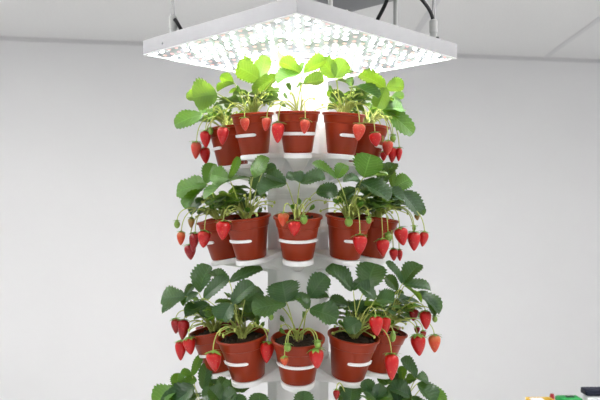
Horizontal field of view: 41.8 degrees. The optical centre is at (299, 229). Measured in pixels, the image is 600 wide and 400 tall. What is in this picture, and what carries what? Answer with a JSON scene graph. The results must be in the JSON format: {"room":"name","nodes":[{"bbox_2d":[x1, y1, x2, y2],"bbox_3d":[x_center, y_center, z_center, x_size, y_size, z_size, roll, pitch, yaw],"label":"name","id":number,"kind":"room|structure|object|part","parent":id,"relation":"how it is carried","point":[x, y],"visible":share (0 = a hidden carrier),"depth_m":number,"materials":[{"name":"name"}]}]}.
{"room":"indoor vertical farm","nodes":[
{"label":"indoor vertical farm","id":0,"kind":"room"},
{"bbox_2d":[0,41,599,399],"bbox_3d":[0.116,0.100,5.269,9.236,2.600,0.120,0,0,-9],"label":"wall","id":1,"kind":"structure","parent":0,"point":[502,156],"depth_m":5.09,"materials":[{"name":"white paint"}]},
{"bbox_2d":[0,36,599,62],"bbox_3d":[0.128,-1.189,5.199,9.036,0.022,0.022,0,0,-9],"label":"trim","id":2,"kind":"structure","parent":1,"relation":"attached to","point":[2,38],"depth_m":5.00,"materials":[{"name":"grey paint"}]},
{"bbox_2d":[415,0,440,32],"bbox_3d":[0.717,-1.198,3.944,0.035,0.004,2.697,0,0,-1],"label":"trim","id":3,"kind":"structure","parent":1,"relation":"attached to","point":[426,16],"depth_m":4.44,"materials":[{"name":"grey"}]},
{"bbox_2d":[543,16,599,57],"bbox_3d":[1.697,-1.198,4.202,0.035,0.004,2.518,0,0,0],"label":"trim","id":4,"kind":"structure","parent":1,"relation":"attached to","point":[596,20],"depth_m":4.88,"materials":[{"name":"grey"}]},
{"bbox_2d":[0,0,599,58],"bbox_3d":[0.150,-1.250,2.183,9.500,0.100,7.565,0,0,0],"label":"ceiling","id":5,"kind":"structure","parent":0,"point":[531,28],"depth_m":4.45,"materials":[{"name":"paint"}]},
{"bbox_2d":[143,0,456,80],"bbox_3d":[-0.001,-0.830,2.119,0.602,0.739,0.600,0,0,-44],"label":"light","id":6,"kind":"object","parent":5,"relation":"hanging from","point":[332,28],"visible":0.8,"depth_m":2.00,"materials":[{"name":"grey metal"}]},
{"bbox_3d":[-0.314,-0.538,2.136,0.017,0.064,0.079,0,0,41],"label":"power cord","id":7,"kind":"part","parent":6,"relation":"part of","materials":[{"name":"black rubber"}]},
{"bbox_3d":[0.202,-0.550,2.079,0.012,0.099,0.172,0,0,-15],"label":"power cord","id":8,"kind":"part","parent":6,"relation":"part of","materials":[{"name":"black rubber"}]},
{"bbox_3d":[0.259,-0.569,2.130,0.012,0.132,0.012,0,0,0],"label":"driver post","id":9,"kind":"part","parent":6,"relation":"part of","materials":[{"name":"grey metal"}]},
{"bbox_3d":[0.319,-0.605,2.084,0.120,0.113,0.013,0,0,-39],"label":"power cord","id":10,"kind":"part","parent":6,"relation":"part of","materials":[{"name":"black rubber"}]},
{"bbox_3d":[0.150,1.450,2.183,9.500,0.100,7.565,0,0,0],"label":"floor","id":11,"kind":"structure","parent":0,"visible":0},
{"bbox_2d":[211,53,389,399],"bbox_3d":[-0.005,0.469,2.112,0.511,1.861,0.516,0,0,0],"label":"tower","id":12,"kind":"object","parent":11,"relation":"on","point":[279,269],"visible":0.5,"depth_m":2.04,"materials":[{"name":"white plastic"}]},
{"bbox_2d":[151,355,225,399],"bbox_3d":[-0.280,0.502,2.083,0.210,0.362,0.266,0,0,0],"label":"strawberry","id":13,"kind":"object","parent":12,"relation":"on","point":[182,387],"visible":0.84,"depth_m":2.02,"materials":[{"name":"plant"}]},
{"bbox_2d":[161,263,244,373],"bbox_3d":[-0.248,0.229,2.057,0.223,0.287,0.166,0,0,0],"label":"strawberry","id":14,"kind":"object","parent":12,"relation":"on","point":[202,339],"visible":0.59,"depth_m":2.02,"materials":[{"name":"plant"}]},
{"bbox_2d":[189,322,237,373],"bbox_3d":[-0.227,0.308,2.048,0.128,0.128,0.130,0,0,0],"label":"pot","id":15,"kind":"object","parent":14,"relation":"on","point":[202,339],"depth_m":2.01,"materials":[{"name":"brown plastic"}]},
{"bbox_2d":[174,102,245,165],"bbox_3d":[-0.230,-0.261,2.071,0.199,0.191,0.152,0,0,0],"label":"strawberry","id":16,"kind":"object","parent":12,"relation":"on","point":[225,154],"visible":0.69,"depth_m":2.03,"materials":[{"name":"plant"}]},
{"bbox_2d":[206,125,244,165],"bbox_3d":[-0.191,-0.221,2.060,0.109,0.110,0.110,0,0,0],"label":"pot","id":17,"kind":"object","parent":16,"relation":"on","point":[225,153],"depth_m":2.02,"materials":[{"name":"brown plastic"}]},
{"bbox_2d":[173,163,253,260],"bbox_3d":[-0.222,-0.048,2.060,0.240,0.255,0.174,0,0,-36],"label":"strawberry","id":18,"kind":"object","parent":12,"relation":"on","point":[188,189],"visible":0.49,"depth_m":2.03,"materials":[{"name":"plant"}]},
{"bbox_2d":[197,219,235,260],"bbox_3d":[-0.211,0.020,2.053,0.119,0.120,0.121,0,0,0],"label":"pot","id":19,"kind":"object","parent":18,"relation":"on","point":[219,249],"depth_m":2.02,"materials":[{"name":"brown plastic"}]},
{"bbox_2d":[201,192,236,220],"bbox_3d":[-0.215,-0.017,2.195,0.135,0.184,0.130,0,0,36],"label":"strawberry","id":20,"kind":"object","parent":12,"relation":"on","point":[211,195],"visible":0.06,"depth_m":2.19,"materials":[{"name":"plant"}]},
{"bbox_2d":[196,299,244,329],"bbox_3d":[-0.205,0.268,2.210,0.172,0.208,0.166,0,0,0],"label":"strawberry","id":21,"kind":"object","parent":12,"relation":"on","point":[199,327],"visible":0.07,"depth_m":2.17,"materials":[{"name":"plant"}]},
{"bbox_2d":[211,370,230,378],"bbox_3d":[-0.154,0.364,2.072,0.189,0.063,0.117,0,0,0],"label":"tray","id":22,"kind":"object","parent":12,"relation":"on","point":[224,374],"depth_m":2.02,"materials":[{"name":"white plastic"}]},
{"bbox_2d":[205,105,247,163],"bbox_3d":[-0.191,-0.252,2.182,0.148,0.183,0.112,0,0,-25],"label":"strawberry","id":23,"kind":"object","parent":12,"relation":"on","point":[221,108],"visible":0.1,"depth_m":2.16,"materials":[{"name":"plant"}]},
{"bbox_2d":[186,50,283,154],"bbox_3d":[-0.159,-0.319,1.958,0.248,0.264,0.160,0,0,0],"label":"strawberry","id":24,"kind":"object","parent":12,"relation":"on","point":[252,138],"visible":0.94,"depth_m":1.93,"materials":[{"name":"plant"}]},
{"bbox_2d":[230,112,273,154],"bbox_3d":[-0.120,-0.242,1.962,0.109,0.110,0.109,0,0,0],"label":"pot","id":25,"kind":"object","parent":24,"relation":"on","point":[253,140],"depth_m":1.93,"materials":[{"name":"brown plastic"}]},
{"bbox_2d":[202,376,268,399],"bbox_3d":[-0.170,0.521,1.955,0.158,0.326,0.213,0,0,-14],"label":"strawberry","id":26,"kind":"object","parent":12,"relation":"on","point":[217,391],"visible":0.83,"depth_m":1.90,"materials":[{"name":"plant"}]},
{"bbox_2d":[202,266,273,381],"bbox_3d":[-0.151,0.228,1.955,0.182,0.288,0.197,0,0,0],"label":"strawberry","id":27,"kind":"object","parent":12,"relation":"on","point":[245,350],"visible":0.99,"depth_m":1.91,"materials":[{"name":"plant"}]},
{"bbox_2d":[216,327,268,381],"bbox_3d":[-0.142,0.308,1.931,0.130,0.128,0.129,0,0,0],"label":"pot","id":28,"kind":"object","parent":27,"relation":"on","point":[245,350],"depth_m":1.90,"materials":[{"name":"brown plastic"}]},
{"bbox_2d":[211,257,267,271],"bbox_3d":[-0.146,0.082,2.074,0.175,0.063,0.107,0,0,0],"label":"tray","id":29,"kind":"object","parent":12,"relation":"on","point":[231,261],"depth_m":2.03,"materials":[{"name":"white plastic"}]},
{"bbox_2d":[203,155,276,259],"bbox_3d":[-0.149,-0.055,1.963,0.188,0.259,0.197,0,0,0],"label":"strawberry","id":30,"kind":"object","parent":12,"relation":"on","point":[247,230],"visible":0.97,"depth_m":1.92,"materials":[{"name":"plant"}]},
{"bbox_2d":[222,212,270,259],"bbox_3d":[-0.132,0.015,1.945,0.120,0.120,0.120,0,0,0],"label":"pot","id":31,"kind":"object","parent":30,"relation":"on","point":[248,231],"depth_m":1.91,"materials":[{"name":"brown plastic"}]},
{"bbox_2d":[222,163,265,178],"bbox_3d":[-0.139,-0.150,2.077,0.159,0.062,0.098,0,0,0],"label":"tray","id":32,"kind":"object","parent":12,"relation":"on","point":[244,170],"depth_m":2.04,"materials":[{"name":"white plastic"}]},
{"bbox_2d":[231,359,280,387],"bbox_3d":[-0.095,0.364,1.996,0.152,0.063,0.177,0,0,0],"label":"tray","id":33,"kind":"object","parent":12,"relation":"on","point":[272,374],"depth_m":1.98,"materials":[{"name":"white plastic"}]},
{"bbox_2d":[236,249,282,269],"bbox_3d":[-0.090,0.077,2.002,0.140,0.063,0.163,0,0,0],"label":"tray","id":34,"kind":"object","parent":12,"relation":"on","point":[273,260],"depth_m":1.98,"materials":[{"name":"white plastic"}]},
{"bbox_2d":[240,153,284,170],"bbox_3d":[-0.086,-0.171,2.008,0.128,0.062,0.149,0,0,0],"label":"tray","id":35,"kind":"object","parent":12,"relation":"on","point":[278,159],"depth_m":2.00,"materials":[{"name":"white plastic"}]},
{"bbox_2d":[261,53,326,152],"bbox_3d":[-0.008,-0.308,1.909,0.129,0.242,0.138,0,0,37],"label":"strawberry","id":36,"kind":"object","parent":12,"relation":"on","point":[296,128],"visible":1,"depth_m":1.90,"materials":[{"name":"plant"}]},
{"bbox_2d":[276,111,319,152],"bbox_3d":[-0.005,-0.242,1.925,0.110,0.110,0.109,0,0,0],"label":"pot","id":37,"kind":"object","parent":36,"relation":"on","point":[288,128],"depth_m":1.89,"materials":[{"name":"brown plastic"}]},
{"bbox_2d":[251,272,338,385],"bbox_3d":[-0.011,0.236,1.871,0.209,0.272,0.160,0,0,0],"label":"strawberry","id":38,"kind":"object","parent":12,"relation":"on","point":[299,354],"visible":1,"depth_m":1.86,"materials":[{"name":"plant"}]},
{"bbox_2d":[271,328,324,385],"bbox_3d":[-0.005,0.308,1.886,0.131,0.128,0.128,0,0,0],"label":"pot","id":39,"kind":"object","parent":38,"relation":"on","point":[299,368],"depth_m":1.86,"materials":[{"name":"brown plastic"}]},
{"bbox_2d":[256,167,337,260],"bbox_3d":[-0.013,-0.038,1.886,0.138,0.226,0.175,0,0,43],"label":"strawberry","id":40,"kind":"object","parent":12,"relation":"on","point":[297,230],"visible":1,"depth_m":1.88,"materials":[{"name":"plant"}]},
{"bbox_2d":[273,212,322,260],"bbox_3d":[-0.005,0.015,1.903,0.121,0.120,0.119,0,0,0],"label":"pot","id":41,"kind":"object","parent":40,"relation":"on","point":[300,247],"depth_m":1.88,"materials":[{"name":"brown plastic"}]},
{"bbox_2d":[282,258,312,270],"bbox_3d":[-0.005,0.077,1.970,0.076,0.063,0.177,0,0,0],"label":"tray","id":42,"kind":"object","parent":12,"relation":"on","point":[287,265],"depth_m":1.91,"materials":[{"name":"white plastic"}]},
{"bbox_2d":[281,380,314,391],"bbox_3d":[-0.005,0.359,1.960,0.083,0.054,0.187,0,0,0],"label":"tray","id":43,"kind":"object","parent":12,"relation":"on","point":[287,387],"depth_m":1.87,"materials":[{"name":"white plastic"}]},
{"bbox_2d":[284,153,311,171],"bbox_3d":[-0.005,-0.171,1.976,0.070,0.062,0.157,0,0,0],"label":"tray","id":44,"kind":"object","parent":12,"relation":"on","point":[293,162],"depth_m":1.96,"materials":[{"name":"white plastic"}]},
{"bbox_2d":[293,391,314,399],"bbox_3d":[-0.005,0.531,1.868,0.133,0.306,0.142,0,0,0],"label":"strawberry","id":45,"kind":"object","parent":12,"relation":"on","point":[301,395],"visible":1,"depth_m":1.84,"materials":[{"name":"plant"}]},
{"bbox_2d":[311,153,354,172],"bbox_3d":[0.075,-0.171,2.008,0.128,0.062,0.149,0,0,0],"label":"tray","id":46,"kind":"object","parent":12,"relation":"on","point":[331,160],"depth_m":1.98,"materials":[{"name":"white plastic"}]},
{"bbox_2d":[313,249,359,269],"bbox_3d":[0.080,0.077,2.002,0.140,0.063,0.163,0,0,0],"label":"tray","id":47,"kind":"object","parent":12,"relation":"on","point":[322,258],"depth_m":1.98,"materials":[{"name":"white plastic"}]},
{"bbox_2d":[315,358,362,387],"bbox_3d":[0.085,0.364,1.996,0.152,0.063,0.177,0,0,0],"label":"tray","id":48,"kind":"object","parent":12,"relation":"on","point":[323,376],"depth_m":1.98,"materials":[{"name":"white plastic"}]},
{"bbox_2d":[328,162,357,181],"bbox_3d":[0.129,-0.155,2.077,0.159,0.062,0.098,0,0,0],"label":"tray","id":49,"kind":"object","parent":12,"relation":"on","point":[352,169],"depth_m":2.06,"materials":[{"name":"white plastic"}]},
{"bbox_2d":[329,173,361,183],"bbox_3d":[0.125,-0.144,2.158,0.139,0.051,0.060,0,0,-24],"label":"tray","id":50,"kind":"object","parent":12,"relation":"on","point":[341,180],"depth_m":2.14,"materials":[{"name":"white plastic"}]},
{"bbox_2d":[312,152,394,259],"bbox_3d":[0.155,-0.057,1.945,0.176,0.264,0.213,0,0,34],"label":"strawberry","id":51,"kind":"object","parent":12,"relation":"on","point":[347,229],"visible":1,"depth_m":1.91,"materials":[{"name":"plant"}]},
{"bbox_2d":[325,212,373,259],"bbox_3d":[0.122,0.015,1.945,0.120,0.120,0.120,0,0,0],"label":"pot","id":52,"kind":"object","parent":51,"relation":"on","point":[341,246],"depth_m":1.92,"materials":[{"name":"brown plastic"}]},
{"bbox_2d":[328,248,384,266],"bbox_3d":[0.137,0.077,2.074,0.175,0.063,0.107,0,0,0],"label":"tray","id":53,"kind":"object","parent":12,"relation":"on","point":[362,258],"depth_m":2.03,"materials":[{"name":"white plastic"}]},
{"bbox_2d":[327,353,389,378],"bbox_3d":[0.148,0.359,2.070,0.187,0.054,0.083,0,0,18],"label":"tray","id":54,"kind":"object","parent":12,"relation":"on","point":[369,373],"depth_m":2.02,"materials":[{"name":"white plastic"}]},
{"bbox_2d":[314,55,403,154],"bbox_3d":[0.137,-0.306,1.955,0.162,0.239,0.202,0,0,-42],"label":"strawberry","id":55,"kind":"object","parent":12,"relation":"on","point":[344,129],"visible":0.99,"depth_m":1.93,"materials":[{"name":"plant"}]},
{"bbox_2d":[322,112,365,154],"bbox_3d":[0.110,-0.242,1.962,0.109,0.110,0.109,0,0,0],"label":"pot","id":56,"kind":"object","parent":55,"relation":"on","point":[342,137],"depth_m":1.93,"materials":[{"name":"brown plastic"}]},
{"bbox_2d":[325,262,400,381],"bbox_3d":[0.157,0.225,1.942,0.190,0.295,0.222,0,0,0],"label":"strawberry","id":57,"kind":"object","parent":12,"relation":"on","point":[352,347],"visible":0.98,"depth_m":1.90,"materials":[{"name":"plant"}]},
{"bbox_2d":[327,326,379,381],"bbox_3d":[0.132,0.308,1.931,0.130,0.128,0.129,0,0,0],"label":"pot","id":58,"kind":"object","parent":57,"relation":"on","point":[351,355],"depth_m":1.90,"materials":[{"name":"brown plastic"}]},
{"bbox_2d":[333,379,392,399],"bbox_3d":[0.163,0.521,1.938,0.177,0.324,0.188,0,0,0],"label":"strawberry","id":59,"kind":"object","parent":12,"relation":"on","point":[372,391],"visible":0.94,"depth_m":1.90,"materials":[{"name":"plant"}]},
{"bbox_2d":[349,91,415,161],"bbox_3d":[0.207,-0.271,2.070,0.169,0.200,0.160,0,0,-40],"label":"strawberry","id":60,"kind":"object","parent":12,"relation":"on","point":[394,112],"visible":0.71,"depth_m":2.04,"materials":[{"name":"plant"}]},
{"bbox_2d":[351,123,389,160],"bbox_3d":[0.181,-0.226,2.060,0.109,0.110,0.110,0,0,0],"label":"pot","id":61,"kind":"object","parent":60,"relation":"on","point":[364,145],"depth_m":2.02,"materials":[{"name":"brown plastic"}]},
{"bbox_2d":[345,162,428,260],"bbox_3d":[0.224,-0.048,2.070,0.188,0.260,0.199,0,0,-35],"label":"strawberry","id":62,"kind":"object","parent":12,"relation":"on","point":[380,233],"visible":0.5,"depth_m":2.02,"materials":[{"name":"plant"}]},
{"bbox_2d":[357,213,398,258],"bbox_3d":[0.201,0.015,2.053,0.119,0.120,0.121,0,0,0],"label":"pot","id":63,"kind":"object","parent":62,"relation":"on","point":[375,231],"depth_m":2.01,"materials":[{"name":"brown plastic"}]},
{"bbox_2d":[364,260,442,373],"bbox_3d":[0.265,0.225,2.072,0.221,0.294,0.196,0,0,11],"label":"strawberry","id":64,"kind":"object","parent":12,"relation":"on","point":[409,270],"visible":0.6,"depth_m":2.02,"materials":[{"name":"plant"}]},
{"bbox_2d":[364,322,407,373],"bbox_3d":[0.217,0.308,2.048,0.128,0.128,0.130,0,0,0],"label":"pot","id":65,"kind":"object","parent":64,"relation":"on","point":[377,365],"depth_m":2.01,"materials":[{"name":"brown plastic"}]},
{"bbox_2d":[377,355,446,399],"bbox_3d":[0.263,0.503,2.066,0.230,0.360,0.228,0,0,34],"label":"strawberry","id":66,"kind":"object","parent":12,"relation":"on","point":[399,388],"visible":0.86,"depth_m":2.02,"materials":[{"name":"plant"}]},
{"bbox_3d":[1.250,1.056,2.970,1.100,0.688,0.500,0,0,0],"label":"table","id":67,"kind":"object","parent":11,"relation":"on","visible":0},
{"bbox_2d":[525,397,553,399],"bbox_3d":[0.932,0.683,3.000,0.096,0.058,0.156,0,0,0],"label":"tray","id":68,"kind":"object","parent":67,"relation":"on","point":[526,398],"visible":1,"depth_m":3.06,"materials":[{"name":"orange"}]},
{"bbox_2d":[555,395,582,399],"bbox_3d":[1.005,0.666,2.935,0.086,0.091,0.070,0,0,0],"label":"carton","id":69,"kind":"object","parent":67,"relation":"on","point":[557,397],"visible":1,"depth_m":2.92,"materials":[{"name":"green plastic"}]},
{"bbox_2d":[581,387,599,399],"bbox_3d":[1.156,0.656,2.980,0.162,0.112,0.062,0,0,0],"label":"storage box","id":70,"kind":"object","parent":67,"relation":"on","point":[589,393],"visible":1,"depth_m":2.96,"materials":[{"name":"white plastic"}]},
{"bbox_3d":[1.156,0.612,2.980,0.162,0.023,0.062,0,0,0],"label":"lid","id":71,"kind":"part","parent":70,"relation":"part of","materials":[{"name":"black"}]}
]}

